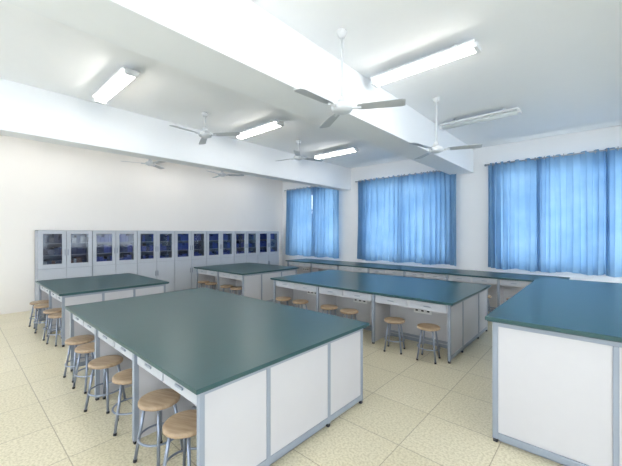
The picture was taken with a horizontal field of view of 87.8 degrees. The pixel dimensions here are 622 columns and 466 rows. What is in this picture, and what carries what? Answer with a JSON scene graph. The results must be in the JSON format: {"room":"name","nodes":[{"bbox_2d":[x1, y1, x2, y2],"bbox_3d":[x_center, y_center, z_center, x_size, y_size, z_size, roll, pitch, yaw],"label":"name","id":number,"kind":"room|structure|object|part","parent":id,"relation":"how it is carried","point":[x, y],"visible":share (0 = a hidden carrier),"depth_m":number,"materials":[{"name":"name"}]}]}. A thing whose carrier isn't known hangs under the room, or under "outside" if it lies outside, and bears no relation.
{"room":"science classroom","nodes":[
{"label":"science classroom","id":0,"kind":"room"},
{"bbox_2d":[0,135,281,314],"bbox_3d":[-5.085,-0.200,8.416,0.200,3.800,12.170,0,0,42],"label":"wall","id":1,"kind":"structure","parent":0,"point":[44,185],"depth_m":8.05,"materials":[{"name":"paint"}]},
{"bbox_2d":[123,159,164,168],"bbox_3d":[-3.865,-1.883,7.928,0.996,0.435,1.150,0,0,32],"label":"ceiling fan","id":2,"kind":"object","parent":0,"point":[150,163],"depth_m":7.92,"materials":[{"name":"white metal"}]},
{"bbox_2d":[208,171,243,177],"bbox_3d":[-2.486,-1.883,9.540,0.996,0.435,1.150,0,0,-8],"label":"ceiling fan","id":3,"kind":"object","parent":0,"point":[221,174],"depth_m":9.51,"materials":[{"name":"white metal"}]},
{"bbox_2d":[0,310,564,465],"bbox_3d":[0.171,1.775,3.717,14.300,0.150,12.170,0,0,42],"label":"floor","id":4,"kind":"structure","parent":0,"point":[412,412],"depth_m":3.01,"materials":[{"name":"tile"}]},
{"bbox_2d":[29,300,48,328],"bbox_3d":[-4.947,1.476,5.899,0.302,0.453,0.302,0,0,33],"label":"wooden stool","id":5,"kind":"object","parent":4,"relation":"on","point":[33,303],"visible":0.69,"depth_m":5.85,"materials":[{"name":"brown wood"}]},
{"bbox_2d":[33,303,48,332],"bbox_3d":[-4.647,1.476,5.635,0.302,0.453,0.302,0,0,-38],"label":"wooden stool","id":6,"kind":"object","parent":4,"relation":"on","point":[45,305],"visible":0.64,"depth_m":5.52,"materials":[{"name":"brown wood"}]},
{"bbox_2d":[42,308,61,340],"bbox_3d":[-4.175,1.476,5.262,0.302,0.453,0.302,0,0,-28],"label":"wooden stool","id":7,"kind":"object","parent":4,"relation":"on","point":[54,310],"visible":0.69,"depth_m":5.20,"materials":[{"name":"brown wood"}]},
{"bbox_2d":[46,312,61,346],"bbox_3d":[-3.878,1.476,4.994,0.302,0.453,0.302,0,0,25],"label":"wooden stool","id":8,"kind":"object","parent":4,"relation":"on","point":[58,315],"visible":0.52,"depth_m":4.89,"materials":[{"name":"brown wood"}]},
{"bbox_2d":[35,230,91,310],"bbox_3d":[-5.606,0.820,7.346,0.440,1.760,0.979,0,0,42],"label":"storage cabinet","id":9,"kind":"object","parent":4,"relation":"on","point":[59,254],"visible":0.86,"depth_m":7.22,"materials":[{"name":"metal"}]},
{"bbox_2d":[63,335,94,382],"bbox_3d":[-2.740,1.476,3.837,0.302,0.453,0.302,0,0,33],"label":"wooden stool","id":10,"kind":"object","parent":4,"relation":"on","point":[81,339],"visible":0.89,"depth_m":3.79,"materials":[{"name":"brown wood"}]},
{"bbox_2d":[72,342,94,393],"bbox_3d":[-2.435,1.476,3.578,0.302,0.453,0.302,0,0,28],"label":"wooden stool","id":11,"kind":"object","parent":4,"relation":"on","point":[87,348],"visible":0.58,"depth_m":3.48,"materials":[{"name":"brown wood"}]},
{"bbox_2d":[35,273,168,346],"bbox_3d":[-3.895,1.300,6.011,1.980,0.800,1.630,0,0,42],"label":"lab bench","id":12,"kind":"object","parent":4,"relation":"on","point":[60,293],"visible":0.59,"depth_m":5.51,"materials":[{"name":"plastic"}]},
{"bbox_2d":[84,355,126,413],"bbox_3d":[-2.016,1.476,3.176,0.302,0.453,0.302,0,0,7],"label":"wooden stool","id":13,"kind":"object","parent":4,"relation":"on","point":[104,362],"visible":0.91,"depth_m":3.10,"materials":[{"name":"brown wood"}]},
{"bbox_2d":[92,230,136,275],"bbox_3d":[-4.949,0.820,8.080,0.440,1.760,0.979,0,0,42],"label":"storage cabinet","id":14,"kind":"object","parent":4,"relation":"on","point":[113,252],"visible":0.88,"depth_m":7.96,"materials":[{"name":"metal"}]},
{"bbox_2d":[112,368,131,435],"bbox_3d":[-1.594,1.476,2.868,0.302,0.453,0.302,0,0,-27],"label":"wooden stool","id":15,"kind":"object","parent":4,"relation":"on","point":[124,377],"visible":0.5,"depth_m":2.75,"materials":[{"name":"brown wood"}]},
{"bbox_2d":[137,231,174,291],"bbox_3d":[-4.293,0.820,8.814,0.440,1.760,0.979,0,0,42],"label":"storage cabinet","id":16,"kind":"object","parent":4,"relation":"on","point":[155,249],"visible":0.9,"depth_m":8.73,"materials":[{"name":"metal"}]},
{"bbox_2d":[133,388,182,465],"bbox_3d":[-1.153,1.476,2.461,0.302,0.453,0.302,0,0,23],"label":"wooden stool","id":17,"kind":"object","parent":4,"relation":"on","point":[158,400],"visible":0.87,"depth_m":2.40,"materials":[{"name":"brown wood"}]},
{"bbox_2d":[162,409,196,465],"bbox_3d":[-0.827,1.476,2.151,0.302,0.453,0.302,0,0,18],"label":"wooden stool","id":18,"kind":"object","parent":4,"relation":"on","point":[183,424],"visible":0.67,"depth_m":2.09,"materials":[{"name":"brown wood"}]},
{"bbox_2d":[175,231,205,290],"bbox_3d":[-3.636,0.820,9.548,0.440,1.760,0.979,0,0,42],"label":"storage cabinet","id":19,"kind":"object","parent":4,"relation":"on","point":[190,246],"visible":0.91,"depth_m":9.39,"materials":[{"name":"metal"}]},
{"bbox_2d":[198,281,209,287],"bbox_3d":[-2.779,1.476,8.369,0.302,0.453,0.302,0,0,-33],"label":"wooden stool","id":20,"kind":"object","parent":4,"relation":"on","point":[200,282],"visible":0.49,"depth_m":8.33,"materials":[{"name":"brown wood"}]},
{"bbox_2d":[205,282,216,289],"bbox_3d":[-2.497,1.476,8.085,0.302,0.453,0.302,0,0,16],"label":"wooden stool","id":21,"kind":"object","parent":4,"relation":"on","point":[208,283],"visible":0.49,"depth_m":8.02,"materials":[{"name":"brown wood"}]},
{"bbox_2d":[65,287,368,465],"bbox_3d":[-1.221,1.300,3.600,3.180,0.800,1.860,0,0,42],"label":"lab bench","id":22,"kind":"object","parent":4,"relation":"on","point":[261,378],"visible":0.96,"depth_m":2.68,"materials":[{"name":"plastic"}]},
{"bbox_2d":[206,231,233,265],"bbox_3d":[-2.980,0.820,10.283,0.440,1.760,0.979,0,0,42],"label":"storage cabinet","id":23,"kind":"object","parent":4,"relation":"on","point":[219,244],"visible":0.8,"depth_m":10.17,"materials":[{"name":"metal"}]},
{"bbox_2d":[220,285,232,292],"bbox_3d":[-1.998,1.476,7.668,0.302,0.453,0.302,0,0,-7],"label":"wooden stool","id":24,"kind":"object","parent":4,"relation":"on","point":[221,286],"visible":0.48,"depth_m":7.59,"materials":[{"name":"brown wood"}]},
{"bbox_2d":[230,287,241,295],"bbox_3d":[-1.701,1.476,7.400,0.302,0.453,0.302,0,0,-31],"label":"wooden stool","id":25,"kind":"object","parent":4,"relation":"on","point":[231,288],"visible":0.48,"depth_m":7.33,"materials":[{"name":"brown wood"}]},
{"bbox_2d":[234,231,257,263],"bbox_3d":[-2.323,0.820,11.017,0.440,1.760,0.979,0,0,42],"label":"storage cabinet","id":26,"kind":"object","parent":4,"relation":"on","point":[245,242],"visible":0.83,"depth_m":10.91,"materials":[{"name":"metal"}]},
{"bbox_2d":[194,262,298,301],"bbox_3d":[-1.704,1.300,8.499,2.130,0.800,1.800,0,0,42],"label":"lab bench","id":27,"kind":"object","parent":4,"relation":"on","point":[254,279],"visible":0.69,"depth_m":7.89,"materials":[{"name":"plastic"}]},
{"bbox_2d":[258,231,278,264],"bbox_3d":[-1.667,0.820,11.751,0.440,1.760,0.979,0,0,42],"label":"storage cabinet","id":28,"kind":"object","parent":4,"relation":"on","point":[268,241],"visible":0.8,"depth_m":11.64,"materials":[{"name":"metal"}]},
{"bbox_2d":[276,296,290,305],"bbox_3d":[-0.533,1.476,6.230,0.302,0.453,0.302,0,0,-12],"label":"wooden stool","id":29,"kind":"object","parent":4,"relation":"on","point":[283,298],"visible":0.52,"depth_m":6.17,"materials":[{"name":"brown wood"}]},
{"bbox_2d":[292,299,307,308],"bbox_3d":[-0.196,1.476,5.962,0.302,0.453,0.302,0,0,-32],"label":"wooden stool","id":30,"kind":"object","parent":4,"relation":"on","point":[298,301],"visible":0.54,"depth_m":5.90,"materials":[{"name":"brown wood"}]},
{"bbox_2d":[320,304,337,315],"bbox_3d":[0.309,1.476,5.522,0.302,0.453,0.302,0,0,34],"label":"wooden stool","id":31,"kind":"object","parent":4,"relation":"on","point":[327,307],"visible":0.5,"depth_m":5.49,"materials":[{"name":"brown wood"}]},
{"bbox_2d":[340,308,358,319],"bbox_3d":[0.619,1.476,5.223,0.302,0.453,0.302,0,0,-16],"label":"wooden stool","id":32,"kind":"object","parent":4,"relation":"on","point":[348,311],"visible":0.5,"depth_m":5.16,"materials":[{"name":"brown wood"}]},
{"bbox_2d":[270,270,490,363],"bbox_3d":[1.154,1.300,6.031,3.520,0.800,1.970,0,0,42],"label":"lab bench","id":33,"kind":"object","parent":4,"relation":"on","point":[460,309],"visible":0.94,"depth_m":5.20,"materials":[{"name":"plastic"}]},
{"bbox_2d":[384,317,404,353],"bbox_3d":[1.211,1.476,4.686,0.302,0.453,0.302,0,0,27],"label":"wooden stool","id":34,"kind":"object","parent":4,"relation":"on","point":[390,320],"visible":1,"depth_m":4.64,"materials":[{"name":"brown wood"}]},
{"bbox_2d":[285,258,569,311],"bbox_3d":[2.209,1.300,8.622,7.300,0.800,1.000,0,0,42],"label":"bench","id":35,"kind":"object","parent":4,"relation":"on","point":[503,285],"visible":0.42,"depth_m":7.50,"materials":[{"name":"plastic"}]},
{"bbox_2d":[416,323,440,363],"bbox_3d":[1.583,1.476,4.351,0.302,0.453,0.302,0,0,34],"label":"wooden stool","id":36,"kind":"object","parent":4,"relation":"on","point":[423,327],"visible":1,"depth_m":4.32,"materials":[{"name":"brown wood"}]},
{"bbox_2d":[485,277,621,465],"bbox_3d":[3.079,1.190,3.256,1.650,1.020,3.140,0,0,42],"label":"bench","id":37,"kind":"object","parent":4,"relation":"on","point":[557,343],"visible":1,"depth_m":2.43,"materials":[{"name":"plastic"}]},
{"bbox_2d":[0,0,621,168],"bbox_3d":[0.171,-2.175,3.717,14.300,0.150,12.170,0,0,42],"label":"ceiling","id":38,"kind":"structure","parent":0,"point":[559,62],"depth_m":4.12,"materials":[{"name":"paint"}]},
{"bbox_2d":[92,66,139,103],"bbox_3d":[-2.690,-2.025,4.418,1.290,0.148,0.200,0,0,42],"label":"fluorescent light","id":39,"kind":"object","parent":38,"relation":"attached to","point":[123,76],"visible":1,"depth_m":4.31,"materials":[{"name":"white plastic"}]},
{"bbox_2d":[0,78,350,190],"bbox_3d":[-2.727,-1.750,6.275,0.330,0.700,11.720,0,0,42],"label":"ceiling beam","id":40,"kind":"structure","parent":38,"relation":"attached to","point":[26,111],"depth_m":5.68,"materials":[{"name":"white paint"}]},
{"bbox_2d":[169,112,240,144],"bbox_3d":[-1.717,-1.883,5.638,0.996,0.435,1.150,0,0,7],"label":"ceiling fan","id":41,"kind":"object","parent":38,"relation":"hanging from","point":[204,134],"depth_m":5.61,"materials":[{"name":"white metal"}]},
{"bbox_2d":[2,0,473,174],"bbox_3d":[-0.043,-1.800,3.875,0.530,0.600,11.720,0,0,42],"label":"ceiling beam","id":42,"kind":"structure","parent":38,"relation":"attached to","point":[235,45],"depth_m":3.06,"materials":[{"name":"white paint"}]},
{"bbox_2d":[236,120,283,139],"bbox_3d":[-1.024,-2.025,6.281,1.290,0.148,0.200,0,0,42],"label":"fluorescent light","id":43,"kind":"object","parent":38,"relation":"attached to","point":[274,124],"visible":0.97,"depth_m":6.17,"materials":[{"name":"white plastic"}]},
{"bbox_2d":[277,140,322,161],"bbox_3d":[-0.163,-1.883,7.428,0.996,0.435,1.150,0,0,-28],"label":"ceiling fan","id":44,"kind":"object","parent":38,"relation":"hanging from","point":[297,156],"depth_m":7.34,"materials":[{"name":"white metal"}]},
{"bbox_2d":[314,146,358,158],"bbox_3d":[0.609,-2.025,8.108,1.290,0.148,0.200,0,0,42],"label":"fluorescent light","id":45,"kind":"object","parent":38,"relation":"attached to","point":[352,149],"visible":0.96,"depth_m":8.01,"materials":[{"name":"white plastic"}]},
{"bbox_2d":[294,28,405,127],"bbox_3d":[0.455,-1.672,3.326,0.996,0.855,1.150,0,0,15],"label":"ceiling fan","id":46,"kind":"object","parent":38,"relation":"hanging from","point":[341,107],"depth_m":3.29,"materials":[{"name":"white metal"}]},
{"bbox_2d":[370,38,480,87],"bbox_3d":[1.307,-2.025,3.862,1.290,0.148,0.200,0,0,42],"label":"fluorescent light","id":47,"kind":"object","parent":38,"relation":"attached to","point":[472,46],"visible":1,"depth_m":3.76,"materials":[{"name":"white plastic"}]},
{"bbox_2d":[409,97,481,159],"bbox_3d":[2.077,-1.672,4.980,0.996,0.855,1.150,0,0,22],"label":"ceiling fan","id":48,"kind":"object","parent":38,"relation":"hanging from","point":[436,148],"depth_m":4.96,"materials":[{"name":"white metal"}]},
{"bbox_2d":[439,107,521,130],"bbox_3d":[2.940,-2.025,5.688,1.290,0.148,0.200,0,0,42],"label":"fluorescent light","id":49,"kind":"object","parent":38,"relation":"attached to","point":[513,111],"visible":1,"depth_m":5.61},
{"bbox_2d":[282,125,621,282],"bbox_3d":[4.144,-0.200,8.160,13.900,3.800,0.250,0,0,42],"label":"wall","id":50,"kind":"structure","parent":0,"point":[471,188],"depth_m":8.08,"materials":[{"name":"paint"}]},
{"bbox_2d":[284,186,338,258],"bbox_3d":[0.016,-0.406,11.510,2.700,2.511,0.258,0,0,42],"label":"window curtain","id":51,"kind":"object","parent":50,"relation":"hanging from","point":[312,212],"visible":0.94,"depth_m":11.37,"materials":[{"name":"fabric"}]},
{"bbox_3d":[-0.449,-0.404,11.866,1.373,2.508,0.170,0,0,42],"label":"curtain panel","id":52,"kind":"part","parent":51,"relation":"part of","materials":[{"name":"fabric"}]},
{"bbox_3d":[0.472,-0.404,11.054,1.228,2.508,0.183,0,0,42],"label":"curtain panel","id":53,"kind":"part","parent":51,"relation":"part of","materials":[{"name":"fabric"}]},
{"bbox_2d":[355,170,455,265],"bbox_3d":[2.600,-0.406,9.194,3.160,2.511,0.266,0,0,42],"label":"window curtain","id":54,"kind":"object","parent":50,"relation":"hanging from","point":[410,217],"visible":0.97,"depth_m":9.00,"materials":[{"name":"fabric"}]},
{"bbox_3d":[2.024,-0.404,9.658,1.523,2.508,0.188,0,0,42],"label":"curtain panel","id":55,"kind":"part","parent":54,"relation":"part of","materials":[{"name":"fabric"}]},
{"bbox_3d":[3.118,-0.404,8.692,1.539,2.508,0.185,0,0,42],"label":"curtain panel","id":56,"kind":"part","parent":54,"relation":"part of","materials":[{"name":"fabric"}]},
{"bbox_2d":[484,146,621,276],"bbox_3d":[5.366,-0.406,6.721,3.180,2.511,0.266,0,0,42],"label":"window curtain","id":57,"kind":"object","parent":50,"relation":"attached to","point":[557,213],"visible":1,"depth_m":6.84,"materials":[{"name":"fabric"}]},
{"bbox_3d":[4.596,-0.404,7.353,1.030,2.508,0.181,0,0,42],"label":"curtain panel","id":58,"kind":"part","parent":57,"relation":"part of","materials":[{"name":"fabric"}]},
{"bbox_3d":[5.374,-0.404,6.673,1.177,2.508,0.171,0,0,42],"label":"curtain panel","id":59,"kind":"part","parent":57,"relation":"part of","materials":[{"name":"fabric"}]},
{"bbox_3d":[6.122,-0.404,5.992,0.967,2.508,0.178,0,0,42],"label":"curtain panel","id":60,"kind":"part","parent":57,"relation":"part of","materials":[{"name":"fabric"}]}
]}

